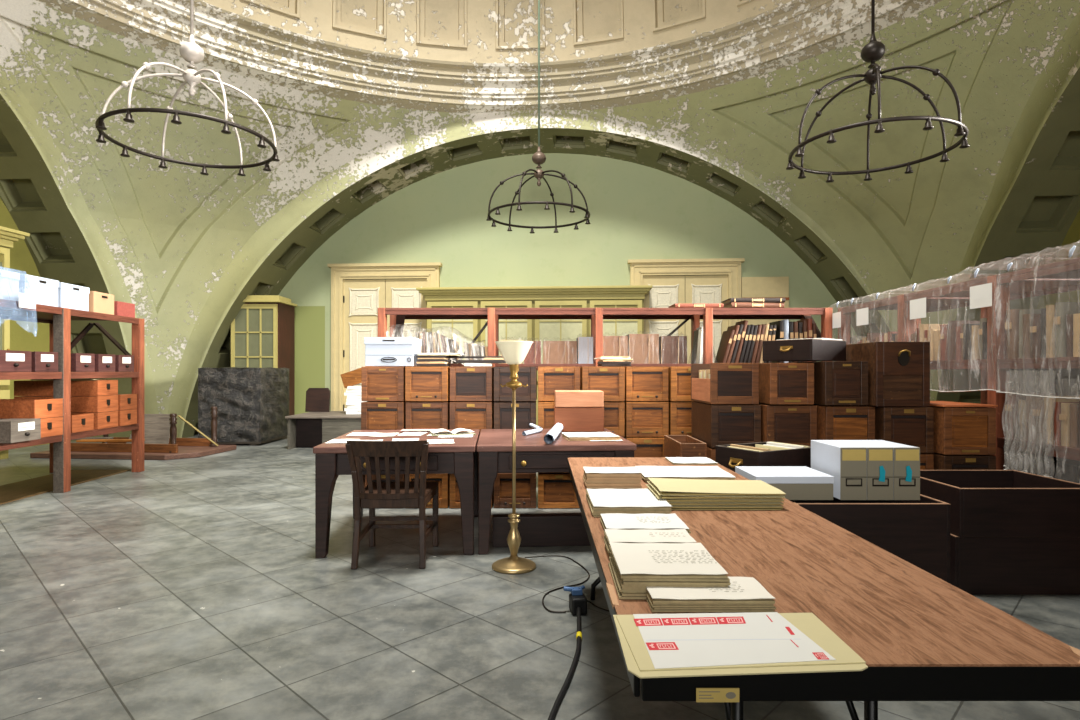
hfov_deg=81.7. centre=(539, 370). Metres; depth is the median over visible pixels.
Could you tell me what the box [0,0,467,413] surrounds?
pendentive
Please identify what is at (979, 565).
crate
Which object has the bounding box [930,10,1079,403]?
arch
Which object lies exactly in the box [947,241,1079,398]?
plastic sheet
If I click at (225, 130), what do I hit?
socket
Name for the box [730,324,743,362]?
ledger
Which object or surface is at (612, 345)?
parcel
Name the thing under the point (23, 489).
board
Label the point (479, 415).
file box
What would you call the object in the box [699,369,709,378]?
papers
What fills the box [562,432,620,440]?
stack
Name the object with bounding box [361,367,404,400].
file box
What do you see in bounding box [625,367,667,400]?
file box
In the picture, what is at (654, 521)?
paper stack
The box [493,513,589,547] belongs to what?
crate
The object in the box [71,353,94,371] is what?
box
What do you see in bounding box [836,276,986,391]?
plastic sheet
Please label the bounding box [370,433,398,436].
loose sheet
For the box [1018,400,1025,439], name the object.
ledger
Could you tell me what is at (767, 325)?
ledger
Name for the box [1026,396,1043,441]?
ledger
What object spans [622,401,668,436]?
file box
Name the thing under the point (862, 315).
paper note
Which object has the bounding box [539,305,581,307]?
panel
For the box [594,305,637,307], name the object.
panel
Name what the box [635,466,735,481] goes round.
folder
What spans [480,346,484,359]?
pamphlet
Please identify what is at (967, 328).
ledger
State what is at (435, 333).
pamphlet
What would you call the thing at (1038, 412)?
ledger
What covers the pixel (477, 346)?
pamphlet
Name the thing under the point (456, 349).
pamphlet
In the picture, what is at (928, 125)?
socket
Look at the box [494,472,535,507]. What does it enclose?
file box
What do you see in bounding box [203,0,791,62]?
ceiling
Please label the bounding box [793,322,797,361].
ledger
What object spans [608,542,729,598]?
paper stack
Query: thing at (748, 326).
ledger
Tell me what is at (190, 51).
chandelier
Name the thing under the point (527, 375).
file box
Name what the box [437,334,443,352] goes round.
pamphlet
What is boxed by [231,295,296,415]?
tall cabinet
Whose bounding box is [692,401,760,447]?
file box
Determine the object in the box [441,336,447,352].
pamphlet
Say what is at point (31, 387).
box
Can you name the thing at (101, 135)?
socket
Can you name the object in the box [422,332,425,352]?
pamphlet
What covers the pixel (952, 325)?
ledger
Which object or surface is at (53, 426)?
box
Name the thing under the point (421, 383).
file box
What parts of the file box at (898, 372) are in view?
panel, frame, pull plate, pull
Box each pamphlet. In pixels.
[401,429,441,431]
[419,332,422,352]
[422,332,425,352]
[425,332,429,352]
[428,332,433,352]
[432,332,436,352]
[434,332,439,352]
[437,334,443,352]
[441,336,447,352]
[445,337,453,363]
[448,339,456,363]
[452,341,461,363]
[464,342,469,359]
[468,343,473,359]
[472,344,477,359]
[476,345,481,359]
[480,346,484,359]
[484,346,487,355]
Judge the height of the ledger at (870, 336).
0.292 m
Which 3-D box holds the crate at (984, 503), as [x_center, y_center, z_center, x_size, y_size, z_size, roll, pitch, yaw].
[2.735,0.789,3.805,0.800,0.270,0.660,0,0,0]
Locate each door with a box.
[327,262,441,410]
[627,258,744,363]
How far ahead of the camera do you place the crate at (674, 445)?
4.88 m
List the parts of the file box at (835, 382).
frame, panel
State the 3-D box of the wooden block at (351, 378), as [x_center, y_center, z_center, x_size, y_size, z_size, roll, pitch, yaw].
[-3.032,0.080,10.550,0.652,0.416,0.090,0,0,0]
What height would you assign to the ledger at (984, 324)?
0.274 m
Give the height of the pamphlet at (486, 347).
0.182 m
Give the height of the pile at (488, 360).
0.095 m
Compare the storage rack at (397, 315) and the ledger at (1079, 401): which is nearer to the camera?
the ledger at (1079, 401)
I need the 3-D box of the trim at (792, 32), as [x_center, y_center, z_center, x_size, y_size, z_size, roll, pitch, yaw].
[-0.651,-4.990,4.546,13.279,0.740,13.781,0,0,4]
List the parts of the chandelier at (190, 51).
rod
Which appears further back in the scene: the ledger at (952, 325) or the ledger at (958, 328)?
the ledger at (952, 325)
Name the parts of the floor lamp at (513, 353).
lamp shade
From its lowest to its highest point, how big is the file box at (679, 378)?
0.314 m
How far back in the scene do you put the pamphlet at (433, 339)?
6.53 m
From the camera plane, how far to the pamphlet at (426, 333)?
6.53 m
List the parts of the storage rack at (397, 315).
post, post, post, post, post, post, post, post, post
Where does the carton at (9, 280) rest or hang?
on the storage rack at (59, 319)
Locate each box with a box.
[0,350,30,371]
[0,398,62,418]
[0,418,40,442]
[14,380,117,395]
[14,395,117,412]
[31,351,57,371]
[41,417,62,437]
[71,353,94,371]
[71,411,117,428]
[71,413,93,432]
[95,354,114,371]
[115,355,133,371]
[118,394,136,409]
[118,409,136,425]
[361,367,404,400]
[361,401,408,429]
[365,474,404,486]
[405,367,449,400]
[406,401,451,429]
[409,474,449,507]
[450,367,493,400]
[450,400,494,431]
[450,474,493,507]
[494,367,536,400]
[494,401,535,428]
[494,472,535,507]
[538,367,579,400]
[538,401,554,428]
[538,472,568,472]
[538,473,578,507]
[554,390,603,431]
[580,367,624,400]
[603,401,624,436]
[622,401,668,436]
[624,436,663,456]
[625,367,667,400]
[665,401,691,436]
[668,367,691,400]
[691,363,758,403]
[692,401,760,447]
[707,446,715,461]
[716,441,810,471]
[735,466,833,499]
[756,403,816,445]
[759,363,813,403]
[791,361,867,404]
[807,404,874,439]
[811,440,866,499]
[836,440,892,499]
[846,342,929,405]
[860,440,919,499]
[864,405,933,452]
[920,453,933,469]
[924,406,995,454]
[929,453,995,469]
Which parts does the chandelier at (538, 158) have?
rod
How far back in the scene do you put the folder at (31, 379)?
6.94 m
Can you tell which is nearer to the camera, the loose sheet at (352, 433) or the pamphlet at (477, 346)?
the loose sheet at (352, 433)
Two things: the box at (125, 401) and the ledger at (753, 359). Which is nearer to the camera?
the ledger at (753, 359)
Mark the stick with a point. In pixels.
(179, 416)
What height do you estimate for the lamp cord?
0.022 m
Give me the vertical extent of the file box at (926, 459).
0.323 m
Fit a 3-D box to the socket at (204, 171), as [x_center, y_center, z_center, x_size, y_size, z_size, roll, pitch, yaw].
[-3.893,-2.342,7.252,0.088,0.120,0.088,0,0,-20]
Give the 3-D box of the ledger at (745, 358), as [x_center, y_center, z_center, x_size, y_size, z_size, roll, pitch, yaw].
[2.183,-0.281,6.677,0.121,0.410,0.316,0,0,0]
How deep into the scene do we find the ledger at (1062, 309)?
3.92 m
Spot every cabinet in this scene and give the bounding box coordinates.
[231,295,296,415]
[416,285,652,425]
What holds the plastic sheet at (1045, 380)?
hanging from the storage rack at (1062, 276)
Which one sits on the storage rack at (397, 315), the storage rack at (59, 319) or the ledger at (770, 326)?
the ledger at (770, 326)
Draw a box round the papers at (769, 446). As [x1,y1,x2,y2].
[727,442,808,451]
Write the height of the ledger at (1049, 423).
0.308 m
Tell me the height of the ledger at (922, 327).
0.316 m
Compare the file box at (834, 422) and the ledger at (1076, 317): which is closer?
the ledger at (1076, 317)
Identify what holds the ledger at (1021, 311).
on the storage rack at (1062, 276)
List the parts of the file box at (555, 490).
panel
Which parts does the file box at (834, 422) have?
panel, frame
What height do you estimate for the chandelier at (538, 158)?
5.970 m
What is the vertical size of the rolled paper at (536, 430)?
0.035 m
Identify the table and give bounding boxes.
[30,406,236,459]
[567,457,1079,719]
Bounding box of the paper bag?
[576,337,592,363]
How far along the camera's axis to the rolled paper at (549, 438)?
4.50 m
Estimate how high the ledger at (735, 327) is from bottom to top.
0.407 m
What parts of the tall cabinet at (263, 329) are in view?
pane, door, cornice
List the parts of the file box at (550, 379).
panel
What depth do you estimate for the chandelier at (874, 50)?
6.44 m
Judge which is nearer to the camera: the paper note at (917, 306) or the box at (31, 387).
the paper note at (917, 306)
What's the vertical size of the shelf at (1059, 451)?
0.070 m
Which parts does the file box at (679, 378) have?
panel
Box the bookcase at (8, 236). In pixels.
[0,226,29,459]
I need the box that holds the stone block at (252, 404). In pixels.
[198,367,288,445]
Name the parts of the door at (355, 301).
panel, panel, panel, panel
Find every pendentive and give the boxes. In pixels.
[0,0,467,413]
[589,0,1079,395]
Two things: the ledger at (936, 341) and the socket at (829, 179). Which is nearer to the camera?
the ledger at (936, 341)
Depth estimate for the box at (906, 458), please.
3.23 m
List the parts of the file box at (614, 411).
panel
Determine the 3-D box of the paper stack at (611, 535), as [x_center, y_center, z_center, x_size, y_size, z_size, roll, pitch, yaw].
[0.304,0.483,1.747,0.242,0.051,0.144,0,0,0]
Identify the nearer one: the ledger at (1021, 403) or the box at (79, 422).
the ledger at (1021, 403)
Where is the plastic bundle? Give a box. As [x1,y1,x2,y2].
[691,327,713,363]
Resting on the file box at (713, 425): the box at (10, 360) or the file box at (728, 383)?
the file box at (728, 383)
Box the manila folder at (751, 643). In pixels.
[613,612,867,677]
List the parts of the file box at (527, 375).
panel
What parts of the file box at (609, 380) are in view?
panel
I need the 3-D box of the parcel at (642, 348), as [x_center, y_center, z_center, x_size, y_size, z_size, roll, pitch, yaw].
[1.087,-0.258,6.664,0.326,0.363,0.342,0,0,0]
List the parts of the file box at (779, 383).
panel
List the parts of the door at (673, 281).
panel, panel, frame, panel, panel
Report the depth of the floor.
3.18 m
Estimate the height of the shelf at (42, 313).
0.070 m
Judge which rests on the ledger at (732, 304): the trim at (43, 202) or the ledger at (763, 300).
the ledger at (763, 300)
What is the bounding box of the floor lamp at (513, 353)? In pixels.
[492,341,535,573]
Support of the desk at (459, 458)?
on the floor
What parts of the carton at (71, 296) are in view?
lid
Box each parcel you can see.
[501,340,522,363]
[524,341,540,363]
[543,341,576,363]
[603,336,627,355]
[626,334,658,363]
[659,336,686,363]
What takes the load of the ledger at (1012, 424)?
on the storage rack at (1062, 276)
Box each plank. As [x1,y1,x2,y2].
[73,437,112,439]
[76,439,144,441]
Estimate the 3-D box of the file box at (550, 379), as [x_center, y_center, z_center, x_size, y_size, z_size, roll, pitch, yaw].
[0.175,0.118,5.996,0.384,0.314,0.631,0,0,0]
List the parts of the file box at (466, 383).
panel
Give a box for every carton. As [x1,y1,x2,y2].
[0,269,19,300]
[19,274,58,306]
[58,282,89,310]
[89,291,113,314]
[364,337,421,365]
[1012,454,1079,482]
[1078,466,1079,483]
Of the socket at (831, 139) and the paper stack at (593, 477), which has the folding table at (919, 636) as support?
the paper stack at (593, 477)
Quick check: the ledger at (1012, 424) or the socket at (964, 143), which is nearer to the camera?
the ledger at (1012, 424)
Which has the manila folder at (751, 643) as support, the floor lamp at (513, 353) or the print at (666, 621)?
the print at (666, 621)
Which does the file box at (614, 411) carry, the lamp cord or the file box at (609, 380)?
the file box at (609, 380)
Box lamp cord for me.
[525,555,589,612]
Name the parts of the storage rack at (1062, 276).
post, post, post, post, post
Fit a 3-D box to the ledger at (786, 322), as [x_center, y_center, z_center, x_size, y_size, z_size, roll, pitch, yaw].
[2.577,-0.306,6.667,0.046,0.460,0.296,0,0,0]
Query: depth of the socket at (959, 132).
5.84 m
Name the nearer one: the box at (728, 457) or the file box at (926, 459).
the box at (728, 457)
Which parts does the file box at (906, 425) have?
panel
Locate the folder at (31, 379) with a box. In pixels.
[31,379,105,379]
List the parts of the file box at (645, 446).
panel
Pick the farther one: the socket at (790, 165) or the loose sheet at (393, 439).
the socket at (790, 165)
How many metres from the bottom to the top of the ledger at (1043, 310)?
0.324 m
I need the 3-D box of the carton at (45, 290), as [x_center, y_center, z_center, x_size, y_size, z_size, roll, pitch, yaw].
[-5.112,-0.786,6.149,0.430,0.270,0.452,0,0,-3]
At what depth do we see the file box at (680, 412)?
5.67 m
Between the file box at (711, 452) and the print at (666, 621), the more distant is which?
the file box at (711, 452)
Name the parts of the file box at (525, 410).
panel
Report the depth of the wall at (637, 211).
12.42 m
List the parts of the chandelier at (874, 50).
rod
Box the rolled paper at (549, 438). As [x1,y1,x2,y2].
[544,423,562,443]
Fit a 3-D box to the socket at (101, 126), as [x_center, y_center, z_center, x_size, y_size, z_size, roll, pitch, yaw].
[-4.133,-2.342,5.887,0.088,0.120,0.088,0,0,-20]
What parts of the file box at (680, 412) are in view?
panel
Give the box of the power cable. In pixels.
[548,607,580,719]
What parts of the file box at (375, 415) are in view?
panel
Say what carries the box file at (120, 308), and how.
on the storage rack at (59, 319)
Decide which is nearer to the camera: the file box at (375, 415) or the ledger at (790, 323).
the file box at (375, 415)
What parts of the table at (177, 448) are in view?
leg, leg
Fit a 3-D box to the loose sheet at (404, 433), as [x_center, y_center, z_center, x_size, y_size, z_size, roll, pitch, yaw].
[-1.017,0.502,4.993,0.190,0.004,0.260,0,0,2]
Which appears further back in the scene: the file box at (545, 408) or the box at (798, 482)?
the file box at (545, 408)
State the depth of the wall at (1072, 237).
8.91 m
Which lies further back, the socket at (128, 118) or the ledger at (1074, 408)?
the socket at (128, 118)
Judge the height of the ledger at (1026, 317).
0.297 m
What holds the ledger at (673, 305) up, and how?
on the storage rack at (397, 315)
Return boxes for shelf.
[0,299,138,323]
[0,372,138,379]
[0,424,138,450]
[385,308,824,318]
[385,364,690,370]
[842,257,1079,313]
[930,357,1079,369]
[997,438,1079,460]
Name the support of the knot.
attached to the plastic sheet at (972, 353)
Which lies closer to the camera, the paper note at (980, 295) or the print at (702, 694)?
the print at (702, 694)
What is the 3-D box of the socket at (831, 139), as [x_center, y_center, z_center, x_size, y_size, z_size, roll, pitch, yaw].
[2.814,-2.269,6.033,0.088,0.120,0.088,0,0,-6]
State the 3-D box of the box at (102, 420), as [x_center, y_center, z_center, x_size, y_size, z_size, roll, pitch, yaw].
[-5.360,0.557,7.094,0.908,0.182,0.356,0,0,-3]
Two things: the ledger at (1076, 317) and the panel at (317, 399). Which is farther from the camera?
the panel at (317, 399)
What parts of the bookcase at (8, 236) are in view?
pane, door, door, cornice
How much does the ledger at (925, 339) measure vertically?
0.263 m
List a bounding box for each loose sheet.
[326,439,359,442]
[346,432,375,435]
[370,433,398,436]
[392,438,418,440]
[398,432,427,435]
[427,439,453,443]
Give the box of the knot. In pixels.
[1069,246,1075,256]
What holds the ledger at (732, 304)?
on the storage rack at (397, 315)
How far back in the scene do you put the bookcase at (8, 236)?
8.84 m
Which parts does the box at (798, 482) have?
lid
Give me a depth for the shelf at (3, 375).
6.42 m
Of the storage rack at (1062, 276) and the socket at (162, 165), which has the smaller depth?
the storage rack at (1062, 276)
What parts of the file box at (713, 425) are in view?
panel, frame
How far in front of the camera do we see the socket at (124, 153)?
6.62 m
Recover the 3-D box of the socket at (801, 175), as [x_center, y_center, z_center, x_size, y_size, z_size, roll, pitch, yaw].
[2.996,-2.269,7.149,0.088,0.120,0.088,0,0,-6]
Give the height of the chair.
0.818 m
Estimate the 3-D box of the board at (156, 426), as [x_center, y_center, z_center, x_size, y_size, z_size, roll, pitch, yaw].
[-5.991,0.920,9.622,0.699,0.500,0.243,0,0,4]
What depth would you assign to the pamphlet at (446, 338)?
6.53 m
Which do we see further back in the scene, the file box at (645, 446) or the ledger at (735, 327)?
the ledger at (735, 327)
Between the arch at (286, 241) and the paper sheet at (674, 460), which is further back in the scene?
the arch at (286, 241)
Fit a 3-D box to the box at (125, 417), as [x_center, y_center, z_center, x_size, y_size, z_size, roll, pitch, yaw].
[-5.378,0.557,7.479,0.908,0.182,0.326,0,0,-3]
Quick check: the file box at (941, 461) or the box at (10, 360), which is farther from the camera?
the box at (10, 360)
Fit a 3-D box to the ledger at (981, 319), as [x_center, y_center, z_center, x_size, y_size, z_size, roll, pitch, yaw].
[3.437,-0.240,4.660,0.305,0.307,0.061,0,0,0]
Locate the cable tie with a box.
[576,631,581,638]
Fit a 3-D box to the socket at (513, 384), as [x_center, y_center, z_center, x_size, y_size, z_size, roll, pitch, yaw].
[-0.166,0.035,3.980,0.148,0.170,0.109,0,0,36]
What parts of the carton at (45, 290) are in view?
lid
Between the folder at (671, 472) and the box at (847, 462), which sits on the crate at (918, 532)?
the box at (847, 462)
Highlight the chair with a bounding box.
[345,440,438,568]
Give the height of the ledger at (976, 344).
0.258 m
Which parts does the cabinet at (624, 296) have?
door, pane, pane, door, cornice, door, pane, door, door, pane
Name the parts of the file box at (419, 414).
panel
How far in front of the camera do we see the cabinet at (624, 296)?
11.91 m
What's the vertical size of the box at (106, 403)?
0.182 m
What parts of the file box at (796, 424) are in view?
panel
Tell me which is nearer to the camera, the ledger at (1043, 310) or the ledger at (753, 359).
the ledger at (1043, 310)
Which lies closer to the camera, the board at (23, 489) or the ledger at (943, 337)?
the ledger at (943, 337)
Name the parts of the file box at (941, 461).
panel, frame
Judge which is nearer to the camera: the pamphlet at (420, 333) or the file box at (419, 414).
the file box at (419, 414)
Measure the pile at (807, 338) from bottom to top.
0.149 m
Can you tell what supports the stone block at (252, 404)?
on the floor
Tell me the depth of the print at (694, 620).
1.25 m
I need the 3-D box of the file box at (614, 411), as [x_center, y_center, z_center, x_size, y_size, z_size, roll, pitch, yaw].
[0.576,0.442,5.980,0.384,0.314,0.637,0,0,0]
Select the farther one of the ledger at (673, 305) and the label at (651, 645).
the ledger at (673, 305)
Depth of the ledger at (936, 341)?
5.15 m
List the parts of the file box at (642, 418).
panel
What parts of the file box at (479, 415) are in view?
panel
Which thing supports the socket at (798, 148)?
attached to the chandelier at (874, 50)
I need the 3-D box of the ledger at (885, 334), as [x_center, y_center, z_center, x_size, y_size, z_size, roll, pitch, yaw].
[3.414,-0.222,5.925,0.298,0.271,0.053,0,0,0]
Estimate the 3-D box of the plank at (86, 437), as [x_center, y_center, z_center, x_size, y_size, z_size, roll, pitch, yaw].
[-6.900,1.030,9.500,0.700,0.030,0.140,0,0,-9]
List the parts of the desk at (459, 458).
leg, leg, drawer, leg, leg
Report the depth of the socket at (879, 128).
5.75 m
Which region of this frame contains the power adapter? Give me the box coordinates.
[564,585,586,614]
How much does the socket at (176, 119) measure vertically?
0.120 m
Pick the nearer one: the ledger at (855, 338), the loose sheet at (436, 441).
the loose sheet at (436, 441)
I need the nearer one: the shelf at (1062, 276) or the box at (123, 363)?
the shelf at (1062, 276)
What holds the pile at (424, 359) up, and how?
on the file box at (421, 383)
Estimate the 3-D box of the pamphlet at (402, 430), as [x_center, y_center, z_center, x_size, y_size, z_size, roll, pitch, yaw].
[-0.982,0.497,5.200,0.340,0.014,0.160,0,0,-3]
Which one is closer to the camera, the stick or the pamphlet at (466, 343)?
the pamphlet at (466, 343)
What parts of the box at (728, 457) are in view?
pull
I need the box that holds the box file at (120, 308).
[114,301,134,317]
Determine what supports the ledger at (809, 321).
on the storage rack at (397, 315)
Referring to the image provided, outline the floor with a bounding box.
[0,434,1079,719]
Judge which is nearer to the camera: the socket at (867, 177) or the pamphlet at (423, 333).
the pamphlet at (423, 333)
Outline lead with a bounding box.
[587,600,609,611]
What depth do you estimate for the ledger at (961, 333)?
4.87 m
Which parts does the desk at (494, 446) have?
leg, drawer, leg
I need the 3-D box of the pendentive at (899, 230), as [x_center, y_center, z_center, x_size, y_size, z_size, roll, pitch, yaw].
[4.639,-1.725,9.204,4.882,5.990,9.214,0,0,-40]
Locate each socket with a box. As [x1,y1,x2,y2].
[96,118,106,129]
[96,132,105,142]
[120,147,129,156]
[123,110,133,122]
[158,159,166,168]
[171,109,181,124]
[200,166,208,174]
[221,122,230,133]
[237,167,245,175]
[257,137,266,147]
[263,162,270,171]
[271,151,279,161]
[500,364,527,389]
[786,160,794,169]
[795,146,803,156]
[798,169,805,178]
[826,129,836,143]
[826,171,833,182]
[864,171,871,180]
[874,120,884,132]
[904,164,912,173]
[923,115,933,130]
[940,152,948,161]
[954,124,964,136]
[959,138,969,148]
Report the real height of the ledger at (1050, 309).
0.336 m
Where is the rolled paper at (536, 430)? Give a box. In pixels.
[522,428,542,435]
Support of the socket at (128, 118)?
attached to the chandelier at (190, 51)
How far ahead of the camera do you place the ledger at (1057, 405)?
3.96 m
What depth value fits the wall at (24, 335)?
9.94 m
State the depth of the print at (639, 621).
1.25 m
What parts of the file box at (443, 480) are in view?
panel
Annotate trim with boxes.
[0,64,158,441]
[36,0,942,113]
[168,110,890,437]
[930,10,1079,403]
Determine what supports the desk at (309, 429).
on the floor
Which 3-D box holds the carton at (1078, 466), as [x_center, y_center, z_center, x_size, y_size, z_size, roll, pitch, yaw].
[3.532,0.789,3.620,0.496,0.420,0.400,0,0,0]
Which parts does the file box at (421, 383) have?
panel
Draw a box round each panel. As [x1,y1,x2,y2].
[305,388,329,411]
[539,305,581,307]
[594,305,637,307]
[741,277,788,324]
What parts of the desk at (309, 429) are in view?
panel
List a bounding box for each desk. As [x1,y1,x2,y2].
[285,411,360,448]
[313,429,479,557]
[477,428,635,554]
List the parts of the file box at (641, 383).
panel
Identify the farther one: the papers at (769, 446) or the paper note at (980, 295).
the paper note at (980, 295)
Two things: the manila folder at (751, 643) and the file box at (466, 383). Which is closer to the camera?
the manila folder at (751, 643)
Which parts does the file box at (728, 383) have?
panel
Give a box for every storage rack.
[0,299,143,492]
[378,308,831,370]
[838,257,1079,469]
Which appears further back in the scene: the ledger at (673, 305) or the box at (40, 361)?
the ledger at (673, 305)
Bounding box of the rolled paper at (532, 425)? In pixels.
[529,423,541,428]
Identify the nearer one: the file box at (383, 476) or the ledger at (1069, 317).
the ledger at (1069, 317)
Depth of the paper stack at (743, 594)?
1.33 m
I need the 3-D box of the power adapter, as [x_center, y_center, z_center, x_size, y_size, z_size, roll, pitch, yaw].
[0.183,1.186,3.240,0.114,0.128,0.100,0,0,-9]
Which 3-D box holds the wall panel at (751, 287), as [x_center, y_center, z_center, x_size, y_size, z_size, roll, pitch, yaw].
[4.337,-0.281,12.044,0.884,3.062,0.085,0,0,4]
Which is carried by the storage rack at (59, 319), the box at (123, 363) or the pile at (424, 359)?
the box at (123, 363)
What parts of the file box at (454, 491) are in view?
panel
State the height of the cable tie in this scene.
0.028 m
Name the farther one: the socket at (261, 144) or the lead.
the socket at (261, 144)
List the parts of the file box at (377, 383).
panel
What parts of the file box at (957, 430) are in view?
panel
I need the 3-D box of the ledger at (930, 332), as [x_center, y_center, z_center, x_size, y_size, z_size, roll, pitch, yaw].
[3.413,-0.216,5.246,0.304,0.260,0.069,0,0,0]
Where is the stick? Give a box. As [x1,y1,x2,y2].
[178,415,217,445]
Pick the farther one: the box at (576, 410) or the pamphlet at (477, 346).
the pamphlet at (477, 346)
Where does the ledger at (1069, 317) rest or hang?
on the storage rack at (1062, 276)
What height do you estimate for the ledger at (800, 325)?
0.430 m
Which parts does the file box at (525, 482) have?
panel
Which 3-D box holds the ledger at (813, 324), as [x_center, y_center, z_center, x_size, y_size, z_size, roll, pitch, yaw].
[2.870,-0.286,6.667,0.036,0.420,0.296,0,0,0]
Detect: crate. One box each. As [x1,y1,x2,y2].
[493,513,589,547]
[790,494,950,583]
[920,470,1079,536]
[951,534,1079,594]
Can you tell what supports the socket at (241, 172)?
attached to the chandelier at (190, 51)
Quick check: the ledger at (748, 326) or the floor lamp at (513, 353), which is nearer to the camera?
the floor lamp at (513, 353)
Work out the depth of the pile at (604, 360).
5.78 m
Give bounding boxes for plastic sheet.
[387,324,483,366]
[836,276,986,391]
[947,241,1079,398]
[1003,370,1052,477]
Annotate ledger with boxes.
[668,304,723,307]
[714,330,734,362]
[721,298,785,304]
[724,302,784,307]
[726,325,739,362]
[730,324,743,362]
[734,320,747,362]
[738,325,750,362]
[743,324,754,362]
[747,325,757,362]
[751,325,761,362]
[755,324,765,362]
[759,324,768,362]
[763,325,772,362]
[767,325,776,362]
[769,321,783,362]
[781,320,788,362]
[789,322,792,362]
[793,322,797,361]
[797,319,811,361]
[798,321,806,361]
[798,322,802,361]
[812,323,815,361]
[853,336,866,343]
[866,333,883,342]
[879,335,883,341]
[884,333,887,341]
[888,331,916,341]
[911,333,916,341]
[919,324,943,341]
[923,330,927,341]
[928,330,934,360]
[933,330,939,360]
[939,324,947,359]
[948,321,979,359]
[956,326,960,359]
[960,324,962,359]
[963,324,979,359]
[972,325,979,359]
[978,318,986,358]
[982,322,986,358]
[1005,309,1019,358]
[1005,393,1056,438]
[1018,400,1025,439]
[1019,309,1040,357]
[1023,314,1040,357]
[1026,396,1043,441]
[1030,315,1040,357]
[1033,398,1043,442]
[1041,308,1045,357]
[1044,396,1079,443]
[1046,305,1054,357]
[1053,302,1079,356]
[1054,402,1078,444]
[1059,403,1078,446]
[1066,314,1072,356]
[1070,404,1078,447]
[1073,313,1079,356]
[1079,401,1079,447]
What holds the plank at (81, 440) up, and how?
on the table at (177, 448)
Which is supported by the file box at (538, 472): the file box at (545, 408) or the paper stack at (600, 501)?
the file box at (545, 408)
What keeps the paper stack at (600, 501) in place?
on the folding table at (919, 636)
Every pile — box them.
[416,353,463,365]
[450,356,505,365]
[594,356,632,365]
[645,478,785,509]
[782,338,841,339]
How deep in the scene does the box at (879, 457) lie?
3.23 m
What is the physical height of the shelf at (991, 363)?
0.070 m
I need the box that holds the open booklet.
[430,428,475,435]
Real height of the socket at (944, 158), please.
0.120 m
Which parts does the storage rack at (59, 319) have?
post, post, post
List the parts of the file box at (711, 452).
frame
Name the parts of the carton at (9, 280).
lid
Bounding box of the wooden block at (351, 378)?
[341,366,376,387]
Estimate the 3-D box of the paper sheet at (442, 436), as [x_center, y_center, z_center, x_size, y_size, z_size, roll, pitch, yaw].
[-0.650,0.502,4.844,0.260,0.004,0.220,0,0,-4]
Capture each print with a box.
[637,619,660,624]
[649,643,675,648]
[664,619,687,623]
[692,618,715,623]
[699,691,735,698]
[720,618,743,622]
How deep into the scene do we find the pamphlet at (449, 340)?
6.53 m
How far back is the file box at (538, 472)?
5.66 m
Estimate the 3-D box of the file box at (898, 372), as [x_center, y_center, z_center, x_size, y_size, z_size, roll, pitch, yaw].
[2.555,0.022,4.679,0.376,0.455,0.643,0,0,0]
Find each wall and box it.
[0,91,125,448]
[185,116,865,419]
[971,45,1079,308]
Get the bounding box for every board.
[0,470,129,504]
[127,414,170,443]
[930,401,997,406]
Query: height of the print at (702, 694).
0.013 m
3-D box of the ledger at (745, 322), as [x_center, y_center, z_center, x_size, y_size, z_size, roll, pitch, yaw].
[2.107,-0.304,6.677,0.142,0.455,0.316,0,0,0]
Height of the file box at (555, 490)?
0.314 m
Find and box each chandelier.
[95,0,279,175]
[486,0,590,233]
[786,0,969,182]
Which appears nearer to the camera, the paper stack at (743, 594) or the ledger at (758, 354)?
the paper stack at (743, 594)
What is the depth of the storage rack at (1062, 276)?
4.58 m
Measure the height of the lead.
0.054 m
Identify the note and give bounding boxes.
[19,293,35,308]
[832,312,840,327]
[856,307,868,325]
[910,297,925,319]
[970,283,991,308]
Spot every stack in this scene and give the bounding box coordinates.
[344,386,365,413]
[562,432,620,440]
[583,467,641,488]
[586,489,671,516]
[600,513,690,532]
[603,529,695,556]
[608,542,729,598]
[645,577,775,611]
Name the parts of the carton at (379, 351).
lid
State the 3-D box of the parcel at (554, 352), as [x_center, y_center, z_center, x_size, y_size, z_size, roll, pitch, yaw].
[0.209,-0.218,6.664,0.368,0.284,0.342,0,0,0]
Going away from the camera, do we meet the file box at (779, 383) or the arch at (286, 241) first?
the file box at (779, 383)
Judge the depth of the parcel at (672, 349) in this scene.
6.52 m
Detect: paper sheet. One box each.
[439,435,472,437]
[590,439,622,440]
[665,457,717,464]
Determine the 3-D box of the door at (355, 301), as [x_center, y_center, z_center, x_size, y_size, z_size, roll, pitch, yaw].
[-3.116,-0.453,12.558,2.307,3.405,0.160,0,0,4]
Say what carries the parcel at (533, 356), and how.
on the storage rack at (397, 315)
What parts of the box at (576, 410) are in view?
lid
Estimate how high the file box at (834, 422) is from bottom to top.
0.323 m
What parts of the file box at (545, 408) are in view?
panel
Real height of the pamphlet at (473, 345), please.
0.206 m
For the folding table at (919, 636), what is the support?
on the floor
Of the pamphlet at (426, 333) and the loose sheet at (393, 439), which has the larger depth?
the pamphlet at (426, 333)
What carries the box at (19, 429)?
on the storage rack at (59, 319)
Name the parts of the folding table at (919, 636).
leg, leg, leg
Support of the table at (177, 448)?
on the floor
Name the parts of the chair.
leg, leg, rail, rail, seat rail, seat, leg, leg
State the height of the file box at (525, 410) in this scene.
0.314 m
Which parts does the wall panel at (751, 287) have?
rail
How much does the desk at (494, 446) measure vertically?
0.745 m

